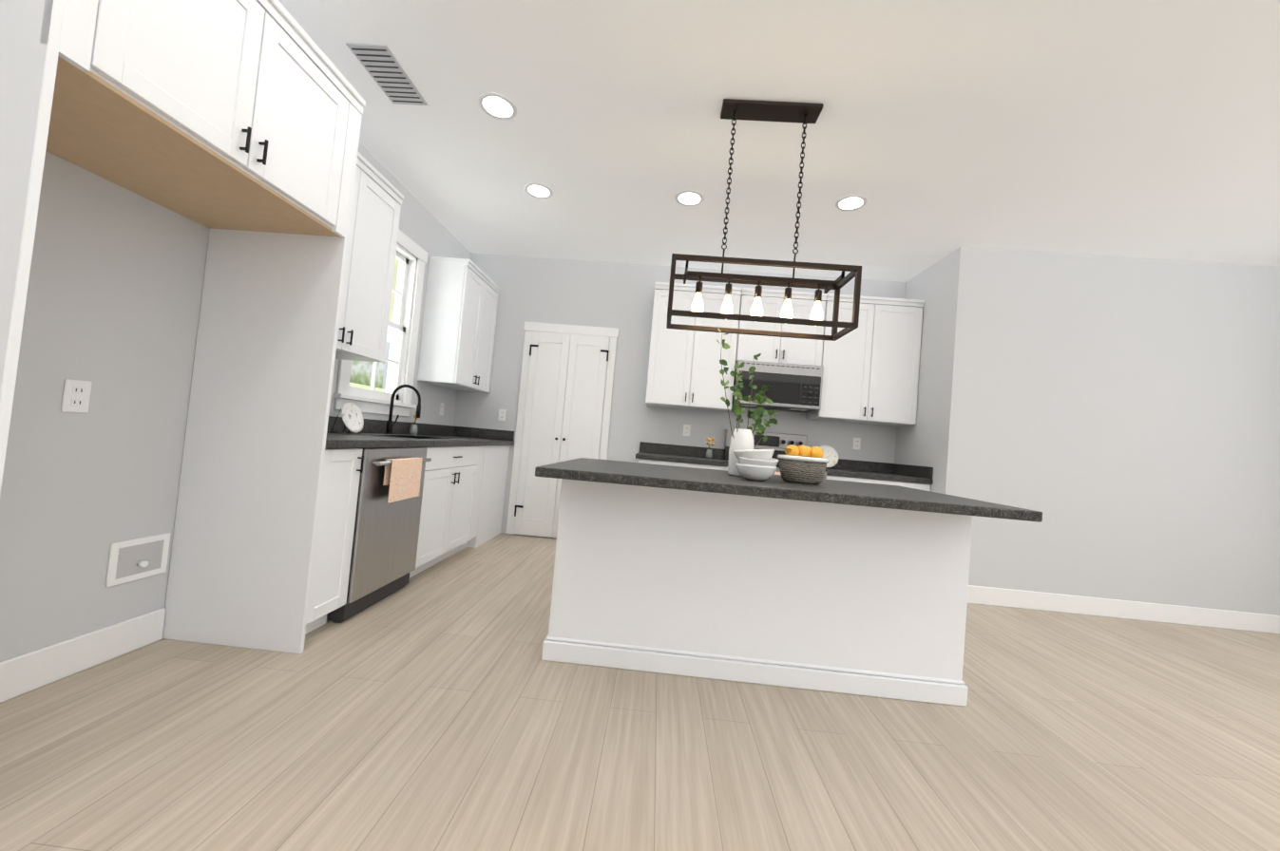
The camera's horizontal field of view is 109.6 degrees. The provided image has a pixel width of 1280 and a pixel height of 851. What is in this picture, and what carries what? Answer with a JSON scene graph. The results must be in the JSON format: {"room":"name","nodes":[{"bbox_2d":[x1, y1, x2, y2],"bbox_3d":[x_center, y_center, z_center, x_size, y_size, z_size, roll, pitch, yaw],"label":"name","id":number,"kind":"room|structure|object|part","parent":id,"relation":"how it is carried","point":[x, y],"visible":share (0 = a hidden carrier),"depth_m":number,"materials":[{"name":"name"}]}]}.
{"room":"kitchen","nodes":[
{"label":"kitchen","id":0,"kind":"room"},
{"bbox_2d":[0,141,470,662],"bbox_3d":[-2.092,-0.518,0.714,0.140,2.790,7.980,5,-2,3],"label":"wall","id":1,"kind":"structure","parent":0,"point":[112,309],"depth_m":1.68,"materials":[{"name":"grey paint"}]},
{"bbox_2d":[61,379,92,413],"bbox_3d":[-2.007,-0.104,1.609,0.008,0.115,0.072,5,-2,3],"label":"outlet","id":2,"kind":"object","parent":1,"relation":"attached to","point":[76,396],"visible":1,"depth_m":1.60,"materials":[{"name":"plastic"}]},
{"bbox_2d":[0,608,165,703],"bbox_3d":[-2.184,0.763,-0.611,0.015,0.135,5.142,5,-2,3],"label":"baseboard","id":3,"kind":"structure","parent":1,"relation":"attached to","point":[28,672],"depth_m":1.66,"materials":[{"name":"white wood"}]},
{"bbox_2d":[105,533,170,588],"bbox_3d":[-2.039,0.546,1.849,0.030,0.170,0.210,5,-2,3],"label":"outlet box","id":4,"kind":"object","parent":1,"relation":"attached to","point":[136,559],"visible":1,"depth_m":1.84,"materials":[{"name":"plastic"}]},
{"bbox_2d":[335,151,404,362],"bbox_3d":[-1.716,-0.948,2.458,0.363,1.065,0.765,5,-2,3],"label":"upper cabinet","id":5,"kind":"object","parent":1,"relation":"attached to","point":[376,204],"visible":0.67,"depth_m":2.60,"materials":[{"name":"white wood"}]},
{"bbox_2d":[332,229,427,417],"bbox_3d":[-1.918,-0.778,3.320,0.191,1.380,0.880,5,-2,3],"label":"window","id":6,"kind":"structure","parent":1,"relation":"in","point":[402,405],"depth_m":3.61,"materials":[{"name":"white wood"}]},
{"bbox_3d":[-1.931,-0.782,3.321,0.065,1.145,0.620,5,-2,3],"label":"window sash","id":7,"kind":"part","parent":6,"relation":"part of","materials":[{"name":"white wood"}]},
{"bbox_2d":[439,402,444,415],"bbox_3d":[-1.874,-0.155,4.272,0.008,0.115,0.072,5,-2,3],"label":"electrical outlet","id":8,"kind":"object","parent":1,"relation":"attached to","point":[442,405],"visible":1,"depth_m":4.26,"materials":[{"name":"plastic"}]},
{"bbox_2d":[417,256,500,393],"bbox_3d":[-1.638,-0.884,4.186,0.363,1.065,0.747,5,-2,3],"label":"upper cabinet","id":9,"kind":"object","parent":1,"relation":"attached to","point":[459,326],"visible":1,"depth_m":3.83,"materials":[{"name":"white wood"}]},
{"bbox_2d":[0,533,1279,850],"bbox_3d":[1.508,1.233,0.486,7.620,0.100,7.980,5,-2,3],"label":"floor","id":10,"kind":"structure","parent":0,"point":[441,706],"depth_m":1.53,"materials":[{"name":"brown wood"}]},
{"bbox_2d":[0,0,365,654],"bbox_3d":[-1.670,-0.282,1.510,0.658,2.445,0.986,5,-2,3],"label":"surround","id":11,"kind":"object","parent":10,"relation":"on","point":[234,125],"visible":1,"depth_m":1.80,"materials":[{"name":"white wood"}]},
{"bbox_2d":[305,448,363,634],"bbox_3d":[-1.718,0.520,2.120,0.638,0.879,0.278,5,-2,3],"label":"base cabinet","id":12,"kind":"object","parent":10,"relation":"on","point":[342,469],"visible":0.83,"depth_m":2.12,"materials":[{"name":"white wood"}]},
{"bbox_2d":[326,446,431,623],"bbox_3d":[-1.661,0.540,2.557,0.662,0.877,0.592,5,-2,3],"label":"dishwasher","id":13,"kind":"object","parent":10,"relation":"on","point":[386,531],"visible":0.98,"depth_m":2.44,"materials":[{"name":"silver metal"}]},
{"bbox_2d":[324,416,514,577],"bbox_3d":[-1.661,0.491,3.244,0.638,1.020,2.530,5,-2,3],"label":"base cabinet","id":14,"kind":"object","parent":10,"relation":"on","point":[448,497],"depth_m":3.23,"materials":[{"name":"laminate"}]},
{"bbox_2d":[330,402,363,434],"bbox_3d":[-1.804,-0.046,2.787,0.125,0.192,0.190,5,-2,3],"label":"decorative plate","id":15,"kind":"object","parent":14,"relation":"on","point":[352,415],"visible":1,"depth_m":2.79,"materials":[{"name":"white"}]},
{"bbox_2d":[383,384,420,434],"bbox_3d":[-1.793,-0.120,3.423,0.154,0.386,0.229,5,-2,3],"label":"faucet","id":16,"kind":"object","parent":14,"relation":"on","point":[390,426],"visible":1,"depth_m":3.35,"materials":[{"name":"black metal"}]},
{"bbox_2d":[408,411,418,435],"bbox_3d":[-1.840,-0.021,3.691,0.077,0.199,0.081,5,-2,3],"label":"flower vase","id":17,"kind":"object","parent":14,"relation":"on","point":[412,430],"visible":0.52,"depth_m":3.67,"materials":[{"name":"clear glass"}]},
{"bbox_2d":[458,445,509,551],"bbox_3d":[-1.651,0.592,4.119,0.590,0.879,0.772,5,-2,3],"label":"base cabinet","id":18,"kind":"object","parent":10,"relation":"on","point":[489,494],"visible":0.19,"depth_m":4.07,"materials":[{"name":"white wood"}]},
{"bbox_2d":[638,458,727,470],"bbox_3d":[0.360,0.763,4.090,0.789,0.879,0.638,5,-2,3],"label":"base cabinet","id":19,"kind":"object","parent":10,"relation":"on","point":[684,465],"visible":0.04,"depth_m":3.82,"materials":[{"name":"white wood"}]},
{"bbox_2d":[635,441,728,466],"bbox_3d":[0.390,0.253,4.110,0.822,0.140,0.633,5,-2,3],"label":"countertop","id":20,"kind":"structure","parent":19,"relation":"on","point":[673,453],"depth_m":4.39,"materials":[{"name":"stone"}]},
{"bbox_2d":[706,437,715,458],"bbox_3d":[0.655,0.209,4.199,0.090,0.196,0.070,5,-2,3],"label":"flower vase","id":21,"kind":"object","parent":20,"relation":"on","point":[709,453],"visible":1,"depth_m":4.18,"materials":[{"name":"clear glass"}]},
{"bbox_2d":[541,480,972,706],"bbox_3d":[0.538,0.733,2.358,1.877,0.856,0.685,5,-2,3],"label":"kitchen island","id":22,"kind":"object","parent":10,"relation":"on","point":[856,588],"depth_m":2.03,"materials":[{"name":"white wood"}]},
{"bbox_2d":[534,458,1042,522],"bbox_3d":[0.570,0.282,2.251,1.935,0.040,1.030,5,-2,3],"label":"island countertop","id":23,"kind":"structure","parent":22,"relation":"on","point":[639,475],"depth_m":1.78,"materials":[{"name":"black stone"}]},
{"bbox_2d":[716,329,779,477],"bbox_3d":[0.558,-0.101,2.333,0.470,0.725,0.152,6,-2,-33],"label":"vase","id":24,"kind":"object","parent":23,"relation":"on","point":[741,439],"visible":0.88,"depth_m":2.28,"materials":[{"name":"white ceramic"}]},
{"bbox_2d":[733,449,779,480],"bbox_3d":[0.534,0.177,2.095,0.206,0.151,0.200,5,-2,3],"label":"bowls","id":25,"kind":"object","parent":23,"relation":"on","point":[756,465],"visible":1,"depth_m":2.03,"materials":[{"name":"white ceramic"}]},
{"bbox_2d":[777,444,829,484],"bbox_3d":[0.789,0.186,2.210,0.257,0.184,0.244,5,-2,3],"label":"fruit basket","id":26,"kind":"object","parent":23,"relation":"on","point":[806,465],"visible":1,"depth_m":2.13,"materials":[{"name":"grey wicker"}]},
{"bbox_2d":[723,429,827,479],"bbox_3d":[1.150,0.659,4.010,0.760,1.215,0.730,5,-2,3],"label":"range","id":27,"kind":"object","parent":10,"relation":"on","point":[774,441],"visible":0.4,"depth_m":4.30,"materials":[{"name":"silver metal"}]},
{"bbox_2d":[826,475,930,491],"bbox_3d":[1.949,0.896,4.013,0.853,0.879,0.638,5,-2,3],"label":"base cabinet","id":28,"kind":"object","parent":10,"relation":"on","point":[922,487],"depth_m":3.74,"materials":[{"name":"white wood"}]},
{"bbox_2d":[825,458,933,484],"bbox_3d":[1.992,0.388,4.032,0.856,0.140,0.633,5,-2,3],"label":"countertop","id":29,"kind":"structure","parent":28,"relation":"on","point":[886,471],"depth_m":4.00,"materials":[{"name":"stone"}]},
{"bbox_2d":[819,445,838,469],"bbox_3d":[1.738,0.292,4.229,0.216,0.217,0.130,5,-2,3],"label":"plate","id":30,"kind":"object","parent":29,"relation":"on","point":[831,453],"visible":0.48,"depth_m":4.21,"materials":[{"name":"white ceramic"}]},
{"bbox_2d":[453,252,906,538],"bbox_3d":[0.316,-0.186,4.519,4.340,2.790,0.140,5,-2,3],"label":"wall","id":31,"kind":"structure","parent":0,"point":[620,296],"depth_m":4.50,"materials":[{"name":"grey paint"}]},
{"bbox_2d":[497,409,506,420],"bbox_3d":[-1.379,-0.105,4.518,0.072,0.115,0.008,5,-2,3],"label":"electrical outlet","id":32,"kind":"object","parent":31,"relation":"attached to","point":[502,414],"visible":1,"depth_m":4.51,"materials":[{"name":"plastic"}]},
{"bbox_2d":[513,331,609,537],"bbox_3d":[-0.777,0.093,4.443,0.790,2.018,0.066,5,-2,3],"label":"pantry door","id":33,"kind":"structure","parent":31,"relation":"in","point":[563,410],"depth_m":4.46,"materials":[{"name":"white wood"}]},
{"bbox_2d":[506,321,619,534],"bbox_3d":[-0.772,0.054,4.475,0.954,2.124,0.024,5,-2,3],"label":"door frame","id":34,"kind":"structure","parent":31,"relation":"attached to","point":[529,328],"depth_m":4.48,"materials":[{"name":"white wood"}]},
{"bbox_2d":[682,424,690,437],"bbox_3d":[0.458,0.049,4.428,0.072,0.115,0.008,5,-2,3],"label":"electrical outlet","id":35,"kind":"object","parent":31,"relation":"attached to","point":[686,429],"visible":1,"depth_m":4.43,"materials":[{"name":"plastic"}]},
{"bbox_2d":[645,282,742,412],"bbox_3d":[0.495,-0.726,4.277,0.791,1.120,0.363,5,-2,3],"label":"upper cabinet","id":36,"kind":"object","parent":31,"relation":"attached to","point":[684,367],"visible":0.9,"depth_m":4.13,"materials":[{"name":"white wood"}]},
{"bbox_2d":[735,287,827,366],"bbox_3d":[1.292,-0.888,4.247,0.763,0.665,0.363,5,-2,3],"label":"upper cabinet","id":37,"kind":"object","parent":31,"relation":"attached to","point":[788,351],"visible":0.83,"depth_m":4.09,"materials":[{"name":"white wood"}]},
{"bbox_2d":[731,360,823,412],"bbox_3d":[1.245,-0.355,4.206,0.758,0.388,0.406,5,-2,3],"label":"microwave","id":38,"kind":"object","parent":37,"relation":"attached to","point":[796,388],"visible":0.96,"depth_m":4.00,"materials":[{"name":"silver metal"}]},
{"bbox_2d":[852,438,860,450],"bbox_3d":[2.090,0.175,4.350,0.072,0.115,0.008,5,-2,3],"label":"electrical outlet","id":39,"kind":"object","parent":31,"relation":"attached to","point":[856,445],"visible":1,"depth_m":4.35,"materials":[{"name":"plastic"}]},
{"bbox_2d":[806,293,924,426],"bbox_3d":[2.082,-0.593,4.200,0.855,1.120,0.363,5,-2,3],"label":"upper cabinet","id":40,"kind":"object","parent":31,"relation":"attached to","point":[870,364],"visible":0.98,"depth_m":4.05,"materials":[{"name":"white wood"}]},
{"bbox_2d":[278,0,1279,282],"bbox_3d":[1.754,-1.645,0.581,7.620,0.100,7.980,5,-2,3],"label":"ceiling","id":41,"kind":"structure","parent":0,"point":[938,129],"depth_m":2.40,"materials":[{"name":"white paint"}]},
{"bbox_2d":[345,42,427,105],"bbox_3d":[-1.284,-1.791,2.317,0.200,0.009,0.380,5,-2,3],"label":"ceiling vent","id":42,"kind":"object","parent":41,"relation":"in","point":[384,69],"visible":1,"depth_m":2.29,"materials":[{"name":"white metal"}]},
{"bbox_2d":[477,92,516,120],"bbox_3d":[-0.778,-1.744,2.473,0.206,0.006,0.206,5,-2,3],"label":"recessed light","id":43,"kind":"object","parent":41,"relation":"in","point":[499,106],"visible":1,"depth_m":2.46,"materials":[{"name":"white plastic"}]},
{"bbox_2d":[524,183,553,199],"bbox_3d":[-0.741,-1.714,3.301,0.206,0.006,0.206,5,-2,3],"label":"recessed light","id":44,"kind":"object","parent":41,"relation":"in","point":[540,191],"visible":1,"depth_m":3.30,"materials":[{"name":"white plastic"}]},
{"bbox_2d":[674,190,704,206],"bbox_3d":[0.353,-1.623,3.228,0.206,0.006,0.206,5,-2,3],"label":"recessed light","id":45,"kind":"object","parent":41,"relation":"in","point":[688,198],"visible":1,"depth_m":3.22,"materials":[{"name":"white plastic"}]},
{"bbox_2d":[666,98,861,341],"bbox_3d":[0.633,-1.060,2.303,0.900,1.139,0.280,5,-2,3],"label":"pendant light","id":46,"kind":"object","parent":41,"relation":"hanging from","point":[803,113],"visible":1,"depth_m":2.28,"materials":[{"name":"brown metal"}]},
{"bbox_2d":[834,194,867,211],"bbox_3d":[1.455,-1.532,3.115,0.206,0.006,0.206,5,-2,3],"label":"recessed light","id":47,"kind":"object","parent":41,"relation":"in","point":[852,202],"visible":1,"depth_m":3.11,"materials":[{"name":"white plastic"}]},
{"bbox_2d":[894,246,1279,615],"bbox_3d":[4.020,0.111,3.939,3.140,2.790,0.940,5,-2,3],"label":"wall","id":48,"kind":"structure","parent":0,"point":[1115,420],"depth_m":3.49,"materials":[{"name":"grey paint"}]},
{"bbox_2d":[967,585,1279,633],"bbox_3d":[3.812,1.412,3.514,3.016,0.135,0.201,5,-2,3],"label":"baseboard return","id":49,"kind":"object","parent":48,"relation":"attached to","point":[1136,610],"visible":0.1,"depth_m":3.42,"materials":[{"name":"white wood"}]},
{"label":"outside","id":50,"kind":"structure","parent":0,"visible":0},
{"bbox_2d":[349,382,385,392],"bbox_3d":[-6.365,-0.058,4.848,8.050,2.620,24.000,5,-2,3],"label":"ground","id":51,"kind":"structure","parent":50,"point":[368,388],"depth_m":14.14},
{"bbox_2d":[386,258,399,342],"bbox_3d":[-3.472,-0.372,4.728,2.870,3.130,10.000,5,-2,3],"label":"porch","id":52,"kind":"object","parent":51,"relation":"on","point":[391,318],"depth_m":6.34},
{"bbox_2d":[349,344,386,388],"bbox_3d":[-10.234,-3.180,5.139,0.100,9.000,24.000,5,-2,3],"label":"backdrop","id":53,"kind":"structure","parent":50,"point":[358,378],"depth_m":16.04,"materials":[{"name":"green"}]}
]}

